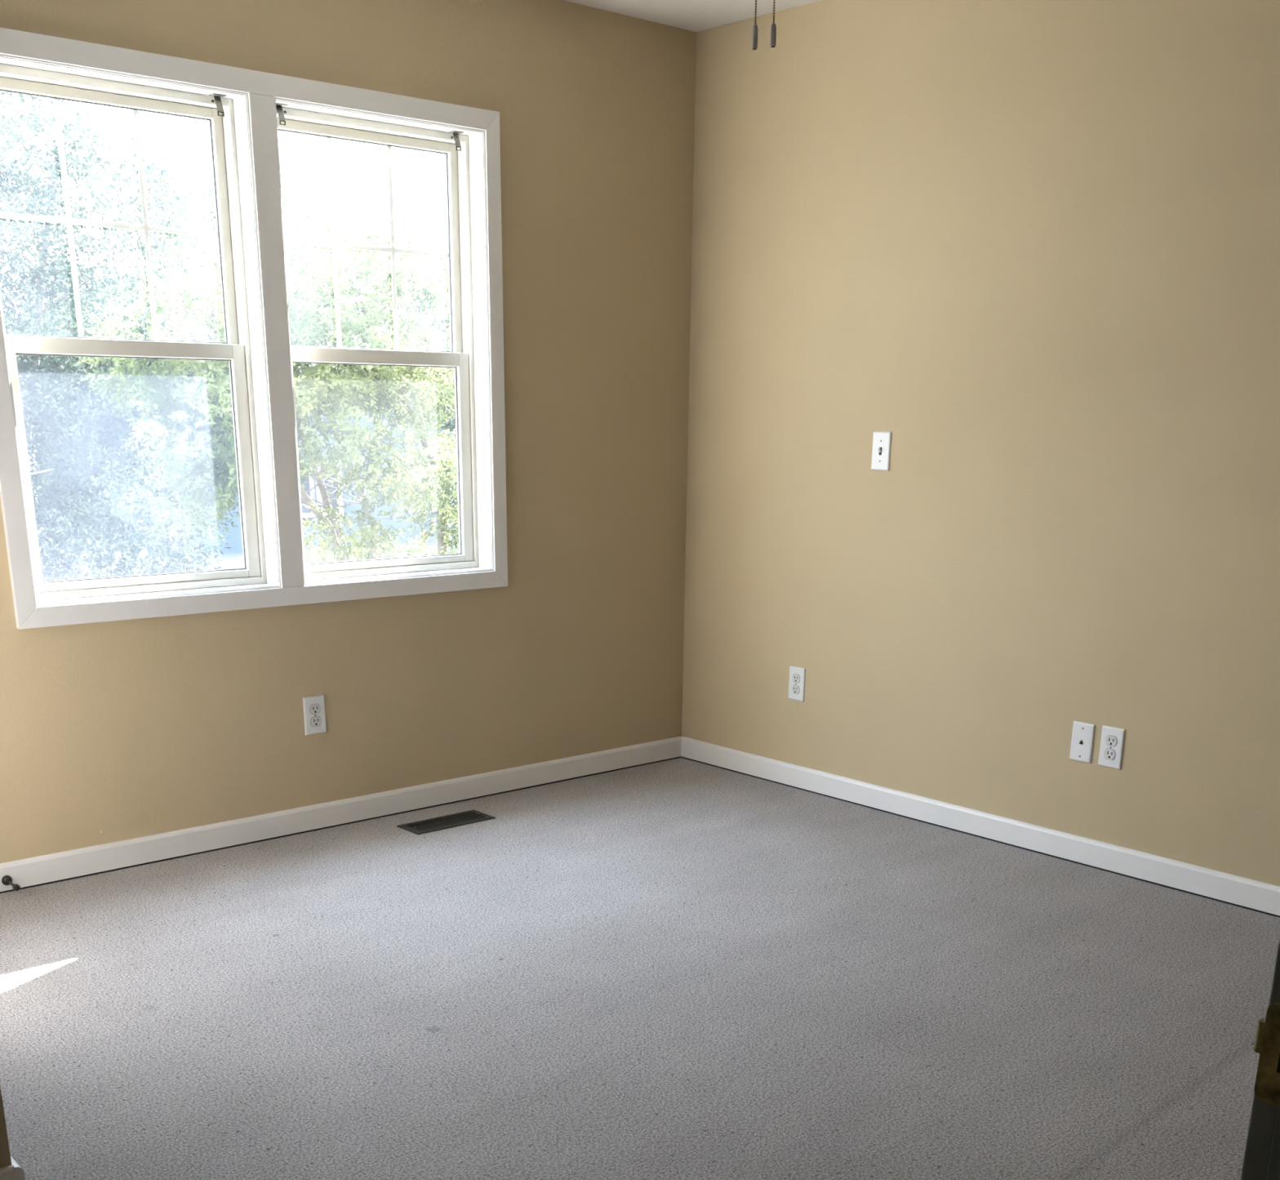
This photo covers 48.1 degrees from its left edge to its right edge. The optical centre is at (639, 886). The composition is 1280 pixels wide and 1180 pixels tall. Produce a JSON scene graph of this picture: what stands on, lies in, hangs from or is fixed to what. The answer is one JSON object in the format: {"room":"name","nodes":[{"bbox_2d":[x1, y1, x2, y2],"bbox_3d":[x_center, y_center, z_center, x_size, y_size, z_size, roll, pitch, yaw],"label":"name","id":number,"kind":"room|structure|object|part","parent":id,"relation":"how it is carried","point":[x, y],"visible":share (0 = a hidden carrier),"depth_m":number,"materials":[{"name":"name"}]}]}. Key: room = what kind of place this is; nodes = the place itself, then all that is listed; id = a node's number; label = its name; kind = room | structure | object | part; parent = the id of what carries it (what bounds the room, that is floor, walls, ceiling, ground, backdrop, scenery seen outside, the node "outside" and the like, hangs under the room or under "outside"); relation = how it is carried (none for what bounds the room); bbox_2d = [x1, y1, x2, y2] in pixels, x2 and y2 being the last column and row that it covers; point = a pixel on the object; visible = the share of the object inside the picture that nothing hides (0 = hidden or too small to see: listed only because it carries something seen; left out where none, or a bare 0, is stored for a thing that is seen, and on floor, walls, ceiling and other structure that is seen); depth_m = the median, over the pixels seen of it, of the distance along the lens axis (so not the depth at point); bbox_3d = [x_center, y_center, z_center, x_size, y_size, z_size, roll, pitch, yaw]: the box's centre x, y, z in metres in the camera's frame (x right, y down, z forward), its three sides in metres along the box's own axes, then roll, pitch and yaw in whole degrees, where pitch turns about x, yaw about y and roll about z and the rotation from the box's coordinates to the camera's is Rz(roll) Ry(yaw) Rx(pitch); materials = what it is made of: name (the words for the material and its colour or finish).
{"room":"empty bedroom","nodes":[
{"label":"empty bedroom","id":0,"kind":"room"},
{"bbox_2d":[0,1085,11,1168],"bbox_3d":[-1.875,-0.699,2.350,0.806,2.540,1.668,-15,24,-39],"label":"wall","id":1,"kind":"structure","parent":0,"point":[5,1155],"depth_m":2.34,"materials":[{"name":"beige paint"}]},
{"bbox_2d":[0,1155,25,1179],"bbox_3d":[-1.878,0.370,2.709,0.820,0.075,1.682,-15,24,-39],"label":"baseboard","id":2,"kind":"structure","parent":1,"relation":"attached to","point":[14,1171],"depth_m":2.35,"materials":[{"name":"white paint"}]},
{"bbox_2d":[0,0,696,862],"bbox_3d":[-1.321,-1.235,3.966,4.150,2.540,0.150,-15,24,-39],"label":"wall","id":3,"kind":"structure","parent":0,"point":[123,729],"depth_m":4.52,"materials":[{"name":"beige paint"}]},
{"bbox_2d":[1,875,20,890],"bbox_3d":[-1.690,-0.006,3.862,0.028,0.028,0.084,-15,24,-39],"label":"door stop","id":4,"kind":"object","parent":3,"relation":"attached to","point":[6,879],"visible":1,"depth_m":3.88,"materials":[{"name":"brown metal"}]},
{"bbox_3d":[-1.691,-0.006,3.864,0.008,0.009,0.053,-15,24,-39],"label":"rod","id":5,"kind":"part","parent":4,"relation":"part of","materials":[{"name":"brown metal"}]},
{"bbox_2d":[0,26,507,628],"bbox_3d":[-1.076,-1.516,4.083,1.582,1.401,0.166,-15,24,-39],"label":"window","id":6,"kind":"structure","parent":3,"relation":"in","point":[243,347],"depth_m":3.95,"materials":[{"name":"white paint"}]},
{"bbox_3d":[-1.398,-1.740,3.786,0.673,0.632,0.030,-15,24,-39],"label":"sash","id":7,"kind":"part","parent":6,"relation":"part of","materials":[{"name":"clear glass"}]},
{"bbox_3d":[-1.383,-1.160,3.954,0.673,0.644,0.030,-15,24,-39],"label":"sash","id":8,"kind":"part","parent":6,"relation":"part of","materials":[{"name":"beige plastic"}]},
{"bbox_2d":[208,93,226,116],"bbox_3d":[-1.121,-2.075,3.816,0.038,0.051,0.026,-15,24,-39],"label":"bracket","id":9,"kind":"object","parent":6,"relation":"attached to","point":[216,96],"visible":1,"depth_m":3.81,"materials":[{"name":"metal"}]},
{"bbox_3d":[-1.120,-2.098,3.808,0.038,0.002,0.026,-15,24,-39],"label":"mounting plate","id":10,"kind":"part","parent":9,"relation":"part of","materials":[{"name":"metal"}]},
{"bbox_3d":[-1.119,-2.079,3.813,0.018,0.038,0.016,-15,24,-39],"label":"arm","id":11,"kind":"part","parent":9,"relation":"part of","materials":[{"name":"metal"}]},
{"bbox_2d":[302,694,326,735],"bbox_3d":[-0.997,-0.525,4.403,0.072,0.116,0.008,-15,24,-39],"label":"wall outlet","id":12,"kind":"object","parent":3,"relation":"attached to","point":[314,716],"visible":1,"depth_m":4.40,"materials":[{"name":"white plastic"}]},
{"bbox_2d":[309,703,319,714],"bbox_3d":[-0.996,-0.543,4.396,0.036,0.031,0.001,-15,24,-39],"label":"receptacle","id":13,"kind":"object","parent":12,"relation":"attached to","point":[314,708],"depth_m":4.39,"materials":[{"name":"white plastic"}]},
{"bbox_2d":[310,715,320,726],"bbox_3d":[-0.996,-0.506,4.408,0.036,0.031,0.001,-15,24,-39],"label":"receptacle","id":14,"kind":"object","parent":12,"relation":"attached to","point":[315,721],"depth_m":4.41,"materials":[{"name":"white plastic"}]},
{"bbox_2d":[0,735,683,893],"bbox_3d":[-0.980,-0.225,4.519,3.051,0.080,0.014,-15,24,-39],"label":"baseboard","id":15,"kind":"structure","parent":3,"relation":"attached to","point":[30,872],"depth_m":4.48,"materials":[{"name":"white paint"}]},
{"bbox_2d":[274,97,493,585],"bbox_3d":[-0.784,-1.595,4.333,0.706,1.305,0.160,-15,24,-39],"label":"window","id":16,"kind":"structure","parent":3,"relation":"in","point":[468,355],"depth_m":4.42,"materials":[{"name":"white paint"}]},
{"bbox_2d":[275,102,288,124],"bbox_3d":[-0.985,-2.112,3.930,0.038,0.051,0.026,-15,24,-39],"label":"bracket","id":17,"kind":"object","parent":16,"relation":"attached to","point":[279,106],"visible":0.93,"depth_m":3.93,"materials":[{"name":"metal"}]},
{"bbox_3d":[-0.983,-2.115,3.927,0.018,0.038,0.016,-15,24,-39],"label":"arm","id":18,"kind":"part","parent":17,"relation":"part of"},
{"bbox_3d":[-0.985,-2.135,3.922,0.038,0.002,0.026,-15,24,-39],"label":"mounting plate","id":19,"kind":"part","parent":17,"relation":"part of","materials":[{"name":"white metal"}]},
{"bbox_3d":[-0.817,-1.898,4.275,0.657,0.632,0.030,-15,24,-39],"label":"sash","id":20,"kind":"part","parent":16,"relation":"part of","materials":[{"name":"clear glass"}]},
{"bbox_3d":[-0.801,-1.317,4.443,0.657,0.644,0.030,-15,24,-39],"label":"sash","id":21,"kind":"part","parent":16,"relation":"part of","materials":[{"name":"clear glass"}]},
{"bbox_2d":[448,130,463,151],"bbox_3d":[-0.550,-2.229,4.296,0.038,0.051,0.026,-15,24,-39],"label":"bracket","id":22,"kind":"object","parent":16,"relation":"attached to","point":[455,133],"visible":1,"depth_m":4.29,"materials":[{"name":"metal"}]},
{"bbox_3d":[-0.549,-2.253,4.289,0.038,0.002,0.026,-15,24,-39],"label":"mounting plate","id":23,"kind":"part","parent":22,"relation":"part of","materials":[{"name":"metal"}]},
{"bbox_3d":[-0.548,-2.233,4.293,0.018,0.038,0.016,-15,24,-39],"label":"arm","id":24,"kind":"part","parent":22,"relation":"part of","materials":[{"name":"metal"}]},
{"bbox_2d":[0,757,1279,1179],"bbox_3d":[0.371,0.649,2.282,4.200,0.120,5.400,-15,24,-39],"label":"floor","id":25,"kind":"structure","parent":0,"point":[680,968],"depth_m":3.23,"materials":[{"name":"grey carpet"}]},
{"bbox_2d":[396,809,495,834],"bbox_3d":[-0.619,-0.209,4.598,0.300,0.008,0.124,-15,24,-39],"label":"floor vent","id":26,"kind":"object","parent":25,"relation":"in","point":[420,828],"visible":1,"depth_m":4.59,"materials":[{"name":"metal"}]},
{"bbox_2d":[564,0,820,31],"bbox_3d":[-0.123,-2.008,2.134,4.350,0.120,3.950,-15,24,-39],"label":"ceiling","id":27,"kind":"structure","parent":0,"point":[696,15],"depth_m":4.45,"materials":[{"name":"white paint"}]},
{"bbox_3d":[0.216,-1.911,2.500,1.213,0.290,1.213,-15,24,-39],"label":"ceiling fan","id":28,"kind":"object","parent":27,"relation":"hanging from","visible":0},
{"bbox_2d":[751,0,758,49],"bbox_3d":[0.210,-1.647,2.567,0.011,0.266,0.011,11,21,28],"label":"pull chain","id":29,"kind":"object","parent":28,"relation":"hanging from","point":[755,29],"visible":1,"depth_m":2.60,"materials":[{"name":"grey metal"}]},
{"bbox_3d":[0.210,-1.666,2.561,0.004,0.225,0.004,-6,20,-18],"label":"bead chain","id":30,"kind":"part","parent":29,"relation":"part of","materials":[{"name":"gold metal"}]},
{"bbox_2d":[769,0,776,47],"bbox_3d":[0.243,-1.648,2.566,0.011,0.262,0.011,11,21,28],"label":"pull chain","id":31,"kind":"object","parent":28,"relation":"hanging from","point":[773,27],"visible":1,"depth_m":2.60,"materials":[{"name":"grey metal"}]},
{"bbox_3d":[0.243,-1.666,2.559,0.004,0.223,0.004,-6,20,-18],"label":"bead chain","id":32,"kind":"part","parent":31,"relation":"part of","materials":[{"name":"gold metal"}]},
{"bbox_2d":[681,0,1279,886],"bbox_3d":[1.485,-1.155,3.828,0.150,2.540,3.800,-15,24,-39],"label":"wall","id":33,"kind":"structure","parent":0,"point":[1033,246],"depth_m":4.16,"materials":[{"name":"beige paint"}]},
{"bbox_2d":[788,665,805,702],"bbox_3d":[0.541,-0.701,4.970,0.008,0.116,0.072,-15,24,-39],"label":"wall outlet","id":34,"kind":"object","parent":33,"relation":"attached to","point":[797,674],"visible":1,"depth_m":4.96,"materials":[{"name":"white plastic"}]},
{"bbox_2d":[791,684,799,693],"bbox_3d":[0.539,-0.682,4.975,0.003,0.031,0.036,-15,24,-39],"label":"receptacle","id":35,"kind":"object","parent":34,"relation":"attached to","point":[795,687],"depth_m":4.97,"materials":[{"name":"white plastic"}]},
{"bbox_2d":[792,673,799,683],"bbox_3d":[0.540,-0.719,4.963,0.001,0.031,0.036,-15,24,-39],"label":"receptacle","id":36,"kind":"object","parent":34,"relation":"attached to","point":[796,677],"depth_m":4.96,"materials":[{"name":"white plastic"}]},
{"bbox_2d":[871,431,891,471],"bbox_3d":[0.752,-1.364,4.499,0.017,0.116,0.072,-15,24,-39],"label":"light switch","id":37,"kind":"object","parent":33,"relation":"attached to","point":[882,441],"visible":1,"depth_m":4.50,"materials":[{"name":"white plastic"}]},
{"bbox_2d":[680,736,1279,917],"bbox_3d":[1.355,-0.088,4.196,0.014,0.080,3.606,-15,24,-39],"label":"baseboard","id":38,"kind":"structure","parent":33,"relation":"attached to","point":[1228,888],"depth_m":4.43,"materials":[{"name":"white paint"}]},
{"bbox_2d":[1069,720,1095,763],"bbox_3d":[1.286,-0.419,4.176,0.007,0.114,0.070,-15,24,-39],"label":"phone jack","id":39,"kind":"object","parent":33,"relation":"attached to","point":[1082,735],"visible":1,"depth_m":4.17,"materials":[{"name":"white plastic"}]},
{"bbox_2d":[1097,724,1125,769],"bbox_3d":[1.349,-0.397,4.108,0.008,0.116,0.072,-15,24,-39],"label":"wall outlet","id":40,"kind":"object","parent":33,"relation":"attached to","point":[1112,742],"visible":1,"depth_m":4.10,"materials":[{"name":"white plastic"}]},
{"bbox_2d":[1104,748,1115,759],"bbox_3d":[1.347,-0.379,4.113,0.003,0.031,0.036,-15,24,-39],"label":"receptacle","id":41,"kind":"object","parent":40,"relation":"attached to","point":[1109,753],"depth_m":4.11,"materials":[{"name":"white plastic"}]},
{"bbox_2d":[1106,734,1117,746],"bbox_3d":[1.348,-0.415,4.101,0.001,0.031,0.036,-15,24,-39],"label":"receptacle","id":42,"kind":"object","parent":40,"relation":"attached to","point":[1111,740],"depth_m":4.10,"materials":[{"name":"white plastic"}]},
{"bbox_3d":[1.154,-0.311,1.304,3.870,2.540,0.115,-15,24,-39],"label":"wall","id":43,"kind":"structure","parent":0,"visible":0},
{"bbox_2d":[1240,939,1279,1179],"bbox_3d":[0.076,0.091,0.447,0.934,2.100,0.133,-15,24,-39],"label":"door","id":44,"kind":"structure","parent":43,"relation":"in","point":[1261,1161],"depth_m":0.78,"materials":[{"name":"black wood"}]},
{"bbox_3d":[0.352,0.093,0.763,0.005,0.057,0.042,-15,24,-39],"label":"strike plate","id":45,"kind":"part","parent":44,"relation":"part of","materials":[{"name":"gold metal"}]},
{"label":"outside","id":46,"kind":"structure","parent":0,"visible":0},
{"bbox_2d":[27,445,459,581],"bbox_3d":[-9.960,-11.815,41.659,85.000,0.200,69.830,-15,24,-39],"label":"ground","id":47,"kind":"structure","parent":46,"point":[230,560],"depth_m":19.71,"materials":[{"name":"green plant"}]},
{"bbox_2d":[0,90,233,581],"bbox_3d":[-5.431,-4.432,11.942,4.447,4.979,2.138,-14,23,-37],"label":"broadleaf tree","id":48,"kind":"object","parent":47,"relation":"on","point":[35,397],"visible":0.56,"depth_m":12.19,"materials":[{"name":"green plant"}]},
{"bbox_2d":[4,235,322,572],"bbox_3d":[-5.376,-5.266,16.174,3.288,3.734,3.054,-15,24,-39],"label":"tree","id":49,"kind":"object","parent":47,"relation":"on","point":[86,492],"visible":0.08,"depth_m":15.47,"materials":[{"name":"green plant"}]},
{"bbox_2d":[17,262,457,555],"bbox_3d":[-5.364,-7.779,23.369,7.800,3.900,5.800,-15,24,-39],"label":"house","id":50,"kind":"structure","parent":47,"relation":"on","point":[234,540],"depth_m":21.37,"materials":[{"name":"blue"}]},
{"bbox_3d":[-4.948,-5.784,20.898,0.300,0.680,0.029,-15,24,-39],"label":"pane","id":51,"kind":"part","parent":50,"relation":"part of","materials":[{"name":"clear glass"}]},
{"bbox_3d":[-4.596,-5.879,21.195,0.300,0.680,0.029,-15,24,-39],"label":"pane","id":52,"kind":"part","parent":50,"relation":"part of","materials":[{"name":"clear glass"}]},
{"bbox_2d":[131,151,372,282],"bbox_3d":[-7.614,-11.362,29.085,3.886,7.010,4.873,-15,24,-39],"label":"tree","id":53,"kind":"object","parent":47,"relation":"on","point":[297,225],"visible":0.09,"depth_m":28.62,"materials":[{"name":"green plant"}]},
{"bbox_2d":[76,168,458,563],"bbox_3d":[-2.712,-3.549,11.135,2.688,3.761,3.607,17,24,39],"label":"broadleaf tree","id":54,"kind":"object","parent":47,"relation":"on","point":[366,384],"visible":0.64,"depth_m":10.62,"materials":[{"name":"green plant"}]},
{"bbox_2d":[304,507,458,563],"bbox_3d":[-2.527,-3.017,13.947,2.180,1.355,1.762,-15,24,-39],"label":"shrub","id":55,"kind":"object","parent":47,"relation":"on","point":[415,548],"visible":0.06,"depth_m":14.03,"materials":[{"name":"green leaves"},{"name":"grey brown bark"}]},
{"bbox_2d":[356,235,457,531],"bbox_3d":[-1.737,-6.745,19.281,4.154,4.653,3.319,-3,19,-10],"label":"tree","id":56,"kind":"object","parent":47,"relation":"on","point":[447,425],"visible":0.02,"depth_m":18.87,"materials":[{"name":"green plant"}]},
{"bbox_2d":[427,541,458,555],"bbox_3d":[-1.572,-3.736,15.943,1.679,1.529,2.191,12,22,30],"label":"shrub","id":57,"kind":"object","parent":47,"relation":"on","point":[451,547],"visible":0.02,"depth_m":15.49,"materials":[{"name":"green plant"}]}
]}

